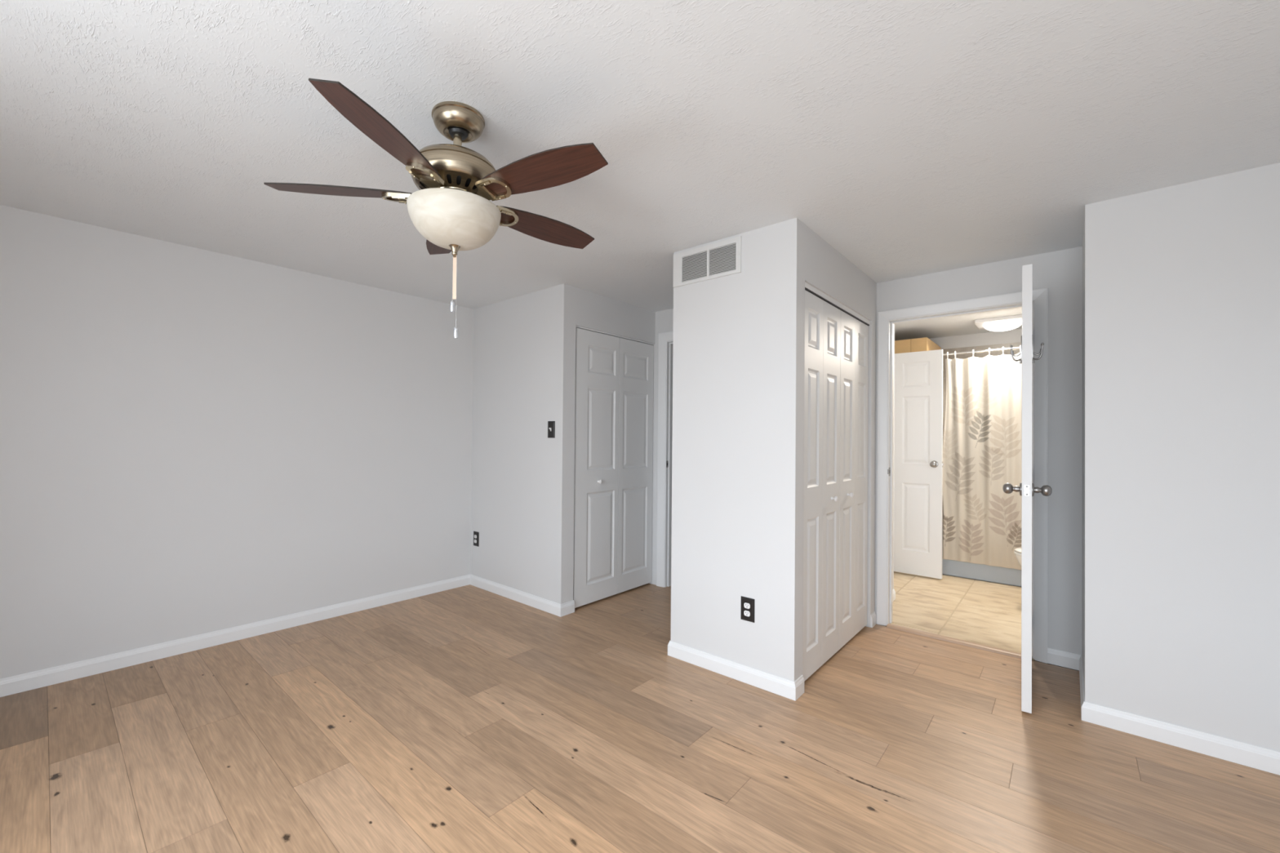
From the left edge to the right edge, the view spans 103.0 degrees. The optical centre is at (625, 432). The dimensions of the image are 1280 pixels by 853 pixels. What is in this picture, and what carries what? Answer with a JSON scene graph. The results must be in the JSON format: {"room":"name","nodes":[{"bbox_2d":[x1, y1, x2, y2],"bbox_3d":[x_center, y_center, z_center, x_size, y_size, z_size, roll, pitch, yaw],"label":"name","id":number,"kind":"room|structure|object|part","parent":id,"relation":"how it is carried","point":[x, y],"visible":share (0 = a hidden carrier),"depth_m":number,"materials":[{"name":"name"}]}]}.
{"room":"empty bedroom","nodes":[
{"label":"empty bedroom","id":0,"kind":"room"},
{"bbox_2d":[0,204,473,679],"bbox_3d":[-1.127,0.123,4.522,0.110,2.300,7.260,0,-1,41],"label":"wall","id":1,"kind":"structure","parent":0,"point":[193,441],"depth_m":2.92,"materials":[{"name":"paint"}]},
{"bbox_2d":[0,573,574,697],"bbox_3d":[-1.883,1.208,2.706,1.138,0.082,3.337,0,-1,41],"label":"baseboard","id":2,"kind":"structure","parent":1,"relation":"attached to","point":[23,682],"depth_m":3.08,"materials":[{"name":"white paint"}]},
{"bbox_2d":[470,284,575,604],"bbox_3d":[-0.825,0.120,3.929,1.126,2.300,0.110,0,-1,41],"label":"wall","id":3,"kind":"structure","parent":0,"point":[522,494],"depth_m":3.79,"materials":[{"name":"paint"}]},
{"bbox_2d":[473,531,479,546],"bbox_3d":[-1.235,0.881,4.194,0.076,0.118,0.010,0,-1,41],"label":"wall outlet","id":4,"kind":"object","parent":3,"relation":"attached to","point":[476,535],"visible":1,"depth_m":4.18,"materials":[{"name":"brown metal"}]},
{"bbox_2d":[547,421,555,437],"bbox_3d":[-0.530,-0.018,3.588,0.074,0.118,0.021,0,-1,41],"label":"light switch","id":5,"kind":"object","parent":3,"relation":"attached to","point":[551,424],"visible":1,"depth_m":3.59,"materials":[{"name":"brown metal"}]},
{"bbox_2d":[572,287,655,600],"bbox_3d":[-0.102,0.128,3.985,0.110,2.300,0.924,0,-1,41],"label":"wall","id":6,"kind":"structure","parent":0,"point":[593,311],"depth_m":3.90,"materials":[{"name":"paint"}]},
{"bbox_2d":[575,325,653,345],"bbox_3d":[-0.074,-0.749,3.977,0.042,0.010,0.912,0,-1,41],"label":"track","id":7,"kind":"object","parent":6,"relation":"attached to","point":[576,326],"visible":0.64,"depth_m":3.92,"materials":[{"name":"white paint"}]},
{"bbox_2d":[573,328,619,608],"bbox_3d":[-0.204,0.257,3.795,0.065,1.999,0.460,0,-1,41],"label":"bifold door","id":8,"kind":"structure","parent":7,"relation":"hanging from","point":[597,354],"depth_m":3.78,"materials":[{"name":"white paint"}]},
{"bbox_2d":[617,337,653,593],"bbox_3d":[0.076,0.263,4.144,0.030,1.999,0.429,0,-1,41],"label":"bifold door","id":9,"kind":"structure","parent":7,"relation":"hanging from","point":[636,358],"depth_m":4.13,"materials":[{"name":"white paint"}]},
{"bbox_2d":[0,0,1279,340],"bbox_3d":[0.616,-1.065,3.024,4.706,0.080,7.260,0,-1,41],"label":"ceiling","id":10,"kind":"structure","parent":0,"point":[913,138],"depth_m":1.69,"materials":[{"name":"white paint"}]},
{"bbox_2d":[263,78,608,338],"bbox_3d":[-0.537,-0.679,1.704,1.099,0.737,1.080,0,-1,41],"label":"ceiling fan","id":11,"kind":"object","parent":10,"relation":"hanging from","point":[452,208],"visible":1,"depth_m":1.58,"materials":[{"name":"brown wood"}]},
{"bbox_3d":[-0.913,-0.781,1.649,0.439,0.006,0.131,1,13,-7],"label":"blade","id":12,"kind":"part","parent":11,"relation":"part of","materials":[{"name":"brown wood"}]},
{"bbox_3d":[-0.632,-0.781,1.349,0.131,0.005,0.439,14,2,11],"label":"blade","id":13,"kind":"part","parent":11,"relation":"part of","materials":[{"name":"brown wood"}]},
{"bbox_3d":[-0.714,-0.776,2.008,0.131,0.005,0.439,-14,6,-25],"label":"blade","id":14,"kind":"part","parent":11,"relation":"part of","materials":[{"name":"brown wood"}]},
{"bbox_3d":[-0.574,-0.512,1.689,0.002,0.151,0.002,0,-1,41],"label":"pull chain","id":15,"kind":"part","parent":11,"relation":"part of","materials":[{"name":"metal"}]},
{"bbox_3d":[-0.567,-0.679,1.691,0.296,0.123,0.296,0,-1,41],"label":"lamp shade","id":16,"kind":"part","parent":11,"relation":"part of","materials":[{"name":"white glass"}]},
{"bbox_3d":[-0.561,-0.482,1.689,0.002,0.267,0.002,0,-1,41],"label":"pull chain","id":17,"kind":"part","parent":11,"relation":"part of","materials":[{"name":"metal"}]},
{"bbox_3d":[-0.261,-0.776,1.523,0.438,0.005,0.131,0,-14,29],"label":"blade","id":18,"kind":"part","parent":11,"relation":"part of","materials":[{"name":"brown wood"}]},
{"bbox_3d":[-0.311,-0.773,1.931,0.439,0.005,0.131,1,-14,-43],"label":"blade","id":19,"kind":"part","parent":11,"relation":"part of","materials":[{"name":"brown wood"}]},
{"bbox_2d":[974,314,1022,331],"bbox_3d":[3.330,-0.942,4.490,0.380,0.090,0.340,0,-1,41],"label":"ceiling light","id":20,"kind":"object","parent":10,"relation":"attached to","point":[1007,322],"visible":0.91,"depth_m":4.41,"materials":[{"name":"white glass"}]},
{"bbox_2d":[0,571,1279,852],"bbox_3d":[0.594,1.311,3.001,4.706,0.086,7.260,0,-1,41],"label":"floor","id":21,"kind":"structure","parent":0,"point":[469,718],"depth_m":2.01,"materials":[{"name":"brown wood"}]},
{"bbox_2d":[886,623,1021,658],"bbox_3d":[2.022,1.281,3.129,0.747,0.014,0.063,0,-1,41],"label":"threshold","id":22,"kind":"object","parent":21,"relation":"on","point":[948,639],"visible":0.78,"depth_m":3.11,"materials":[{"name":"brown wood"}]},
{"bbox_2d":[942,528,1021,586],"bbox_3d":[3.570,1.102,4.502,1.368,0.413,0.663,0,-1,41],"label":"bathtub","id":23,"kind":"object","parent":21,"relation":"on","point":[1010,576],"visible":0.05,"depth_m":4.46,"materials":[{"name":"grey ceramic"}]},
{"bbox_2d":[1013,546,1021,565],"bbox_3d":[3.230,0.951,3.616,0.747,0.693,0.420,0,-1,41],"label":"toilet","id":24,"kind":"object","parent":21,"relation":"on","point":[1017,552],"visible":0.13,"depth_m":3.80,"materials":[{"name":"white ceramic"}]},
{"bbox_3d":[3.169,0.888,3.670,0.576,0.020,0.362,0,-1,41],"label":"lid","id":25,"kind":"part","parent":24,"relation":"part of","materials":[{"name":"white ceramic"}]},
{"bbox_3d":[3.167,1.108,3.668,0.570,0.378,0.356,0,-1,41],"label":"bowl","id":26,"kind":"part","parent":24,"relation":"part of","materials":[{"name":"white ceramic"}]},
{"bbox_2d":[648,308,673,585],"bbox_3d":[0.206,0.134,4.402,2.058,2.300,0.110,0,-1,41],"label":"wall","id":27,"kind":"structure","parent":0,"point":[664,318],"depth_m":4.29,"materials":[{"name":"paint"}]},
{"bbox_2d":[656,330,673,587],"bbox_3d":[0.632,0.228,4.019,0.862,2.112,0.126,0,-1,41],"label":"door","id":28,"kind":"structure","parent":27,"relation":"in","point":[664,538],"depth_m":4.23,"materials":[{"name":"white paint"}]},
{"bbox_2d":[670,217,805,681],"bbox_3d":[0.573,0.121,2.707,0.724,2.300,0.104,0,-1,41],"label":"wall pillar","id":29,"kind":"structure","parent":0,"point":[739,339],"depth_m":2.61,"materials":[{"name":"paint"}]},
{"bbox_2d":[672,235,741,287],"bbox_3d":[0.436,-0.920,2.768,0.428,0.188,0.010,0,-1,41],"label":"vent grille","id":30,"kind":"object","parent":29,"relation":"attached to","point":[694,265],"visible":1,"depth_m":2.75,"materials":[{"name":"metal"}]},
{"bbox_2d":[667,640,804,701],"bbox_3d":[0.865,1.236,3.042,0.748,0.082,1.046,0,-1,41],"label":"baseboard","id":31,"kind":"structure","parent":29,"relation":"attached to","point":[791,690],"depth_m":2.60,"materials":[{"name":"white paint"}]},
{"bbox_2d":[740,595,755,622],"bbox_3d":[0.618,0.900,2.579,0.076,0.118,0.010,0,-1,41],"label":"wall outlet","id":32,"kind":"object","parent":29,"relation":"attached to","point":[748,605],"visible":1,"depth_m":2.57,"materials":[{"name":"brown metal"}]},
{"bbox_2d":[743,610,750,616],"bbox_3d":[0.616,0.919,2.576,0.033,0.027,0.004,0,-1,41],"label":"receptacle","id":33,"kind":"object","parent":32,"relation":"attached to","point":[746,613],"depth_m":2.58,"materials":[{"name":"white plastic"}]},
{"bbox_2d":[743,602,750,608],"bbox_3d":[0.616,0.880,2.577,0.033,0.027,0.004,0,-1,41],"label":"receptacle","id":34,"kind":"object","parent":32,"relation":"attached to","point":[746,605],"depth_m":2.58,"materials":[{"name":"white plastic"}]},
{"bbox_2d":[804,225,894,589],"bbox_3d":[1.851,0.146,4.136,0.676,2.300,3.730,0,-1,41],"label":"wall","id":35,"kind":"structure","parent":0,"point":[827,270],"depth_m":2.88,"materials":[{"name":"paint"}]},
{"bbox_2d":[804,281,870,325],"bbox_3d":[1.236,-0.729,2.962,0.042,0.032,1.126,0,-1,41],"label":"track","id":36,"kind":"object","parent":35,"relation":"attached to","point":[808,287],"visible":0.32,"depth_m":2.87,"materials":[{"name":"white paint"}]},
{"bbox_2d":[802,289,823,680],"bbox_3d":[0.966,0.271,2.656,0.030,1.972,0.270,0,-1,41],"label":"bifold door","id":37,"kind":"structure","parent":36,"relation":"hanging from","point":[814,305],"depth_m":2.65,"materials":[{"name":"white paint"}]},
{"bbox_2d":[822,300,840,665],"bbox_3d":[1.157,0.274,2.850,0.065,1.972,0.270,0,-1,41],"label":"bifold door","id":38,"kind":"structure","parent":36,"relation":"hanging from","point":[832,315],"depth_m":2.85,"materials":[{"name":"white paint"}]},
{"bbox_3d":[1.168,0.373,2.839,0.035,0.032,0.032,0,-1,41],"label":"knob","id":39,"kind":"part","parent":38,"relation":"part of","materials":[{"name":"white plastic"}]},
{"bbox_2d":[839,310,855,649],"bbox_3d":[1.337,0.278,3.056,0.065,1.972,0.270,0,-1,41],"label":"bifold door","id":40,"kind":"structure","parent":36,"relation":"hanging from","point":[847,364],"depth_m":3.06,"materials":[{"name":"white paint"}]},
{"bbox_3d":[1.348,0.377,3.046,0.035,0.032,0.033,0,-1,41],"label":"knob","id":41,"kind":"part","parent":40,"relation":"part of","materials":[{"name":"white plastic"}]},
{"bbox_2d":[853,319,868,635],"bbox_3d":[1.503,0.281,3.273,0.030,1.972,0.270,0,-1,41],"label":"bifold door","id":42,"kind":"structure","parent":36,"relation":"hanging from","point":[861,329],"depth_m":3.26,"materials":[{"name":"white paint"}]},
{"bbox_2d":[870,611,876,627],"bbox_3d":[1.648,1.246,3.381,0.012,0.082,0.091,0,-1,41],"label":"baseboard","id":43,"kind":"structure","parent":35,"relation":"attached to","point":[873,616],"depth_m":3.37,"materials":[{"name":"white paint"}]},
{"bbox_2d":[893,589,895,600],"bbox_3d":[1.705,1.252,3.912,0.552,0.082,0.533,0,-1,41],"label":"baseboard","id":44,"kind":"structure","parent":35,"relation":"attached to","point":[894,591],"depth_m":3.90,"materials":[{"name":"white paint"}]},
{"bbox_2d":[894,337,941,353],"bbox_3d":[2.818,-0.812,5.176,0.564,0.133,0.685,0,-1,41],"label":"box","id":45,"kind":"object","parent":35,"relation":"attached to","point":[917,344],"visible":0.38,"depth_m":4.83,"materials":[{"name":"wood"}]},
{"bbox_2d":[893,349,943,578],"bbox_3d":[2.501,0.281,4.689,0.726,2.018,0.105,0,-1,41],"label":"door","id":46,"kind":"structure","parent":35,"relation":"in","point":[918,464],"depth_m":4.59,"materials":[{"name":"white paint"}]},
{"bbox_3d":[2.714,0.284,4.481,0.062,0.062,0.071,0,-1,41],"label":"knob","id":47,"kind":"part","parent":46,"relation":"part of","materials":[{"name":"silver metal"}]},
{"bbox_2d":[942,346,1019,355],"bbox_3d":[3.174,-0.716,4.509,1.978,0.052,0.052,0,-1,41],"label":"shower rod","id":48,"kind":"object","parent":35,"relation":"attached to","point":[1014,348],"visible":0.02,"depth_m":4.51,"materials":[{"name":"silver metal"}]},
{"bbox_2d":[865,279,876,627],"bbox_3d":[1.617,0.138,3.437,0.110,2.300,0.109,0,-1,41],"label":"wall","id":49,"kind":"structure","parent":0,"point":[873,326],"depth_m":3.38,"materials":[{"name":"paint"}]},
{"bbox_2d":[929,328,1022,436],"bbox_3d":[3.610,0.170,5.010,1.980,2.300,0.100,0,-1,41],"label":"wall","id":50,"kind":"structure","parent":0,"point":[1010,336],"depth_m":5.05,"materials":[{"name":"paint"}]},
{"bbox_2d":[942,342,1021,519],"bbox_3d":[3.579,0.045,4.965,1.958,1.796,0.008,0,-1,41],"label":"tile","id":51,"kind":"structure","parent":50,"relation":"attached to","point":[1014,344],"depth_m":5.10,"materials":[{"name":"white tile"}]},
{"bbox_2d":[875,246,1082,655],"bbox_3d":[1.890,0.139,3.343,1.873,2.300,0.110,0,-1,41],"label":"wall","id":52,"kind":"structure","parent":0,"point":[1059,271],"depth_m":2.82,"materials":[{"name":"paint"}]},
{"bbox_2d":[876,287,1048,663],"bbox_3d":[2.071,0.240,3.184,0.884,2.099,0.141,0,-1,41],"label":"door frame","id":53,"kind":"structure","parent":52,"relation":"in","point":[886,320],"depth_m":3.11,"materials":[{"name":"white paint"}]},
{"bbox_3d":[1.760,0.265,3.402,0.012,0.057,0.038,0,-1,41],"label":"strike plate","id":54,"kind":"part","parent":53,"relation":"part of","materials":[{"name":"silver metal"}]},
{"bbox_2d":[1002,263,1052,713],"bbox_3d":[2.054,0.257,2.607,0.178,2.026,0.782,0,-1,38],"label":"door","id":55,"kind":"structure","parent":53,"relation":"attached to","point":[1026,489],"depth_m":2.31,"materials":[{"name":"white paint"}]},
{"bbox_3d":[1.812,0.266,2.383,0.071,0.062,0.062,0,-1,38],"label":"knob","id":56,"kind":"part","parent":55,"relation":"part of","materials":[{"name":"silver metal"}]},
{"bbox_2d":[1009,335,1022,364],"bbox_3d":[1.894,-0.397,2.466,0.048,0.136,0.037,0,-1,38],"label":"robe hook","id":57,"kind":"object","parent":55,"relation":"attached to","point":[1013,355],"visible":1,"depth_m":2.46,"materials":[{"name":"silver metal"}]},
{"bbox_3d":[1.817,0.265,2.302,0.019,0.048,0.008,0,-1,38],"label":"latch plate","id":58,"kind":"part","parent":55,"relation":"part of","materials":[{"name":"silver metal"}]},
{"bbox_3d":[2.054,0.257,2.607,0.036,2.026,0.765,0,-1,38],"label":"door","id":59,"kind":"part","parent":55,"relation":"part of","materials":[{"name":"white paint"}]},
{"bbox_2d":[1031,334,1044,363],"bbox_3d":[1.958,-0.397,2.417,0.048,0.136,0.037,0,-1,38],"label":"robe hook","id":60,"kind":"object","parent":55,"relation":"attached to","point":[1042,344],"visible":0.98,"depth_m":2.41,"materials":[{"name":"silver metal"}]},
{"bbox_3d":[1.897,0.266,2.317,0.071,0.062,0.062,0,-1,38],"label":"knob","id":61,"kind":"part","parent":55,"relation":"part of","materials":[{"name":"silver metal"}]},
{"bbox_2d":[1082,162,1279,751],"bbox_3d":[2.557,0.135,2.260,0.775,2.300,0.648,0,-1,41],"label":"wall","id":62,"kind":"structure","parent":0,"point":[1181,282],"depth_m":2.07,"materials":[{"name":"paint"}]},
{"bbox_2d":[1047,648,1279,775],"bbox_3d":[2.444,1.243,2.332,0.818,0.082,0.660,0,-1,41],"label":"baseboard","id":63,"kind":"structure","parent":62,"relation":"attached to","point":[1258,757],"depth_m":2.08,"materials":[{"name":"white paint"}]},
{"bbox_3d":[3.645,0.156,3.467,0.100,2.300,2.381,0,-1,41],"label":"wall","id":64,"kind":"structure","parent":0,"visible":0},
{"bbox_2d":[942,352,1022,569],"bbox_3d":[3.398,0.241,4.260,1.276,1.830,0.108,0,-1,41],"label":"shower curtain","id":65,"kind":"object","parent":64,"relation":"attached to","point":[982,441],"visible":0.42,"depth_m":4.47,"materials":[{"name":"fabric"}]}
]}

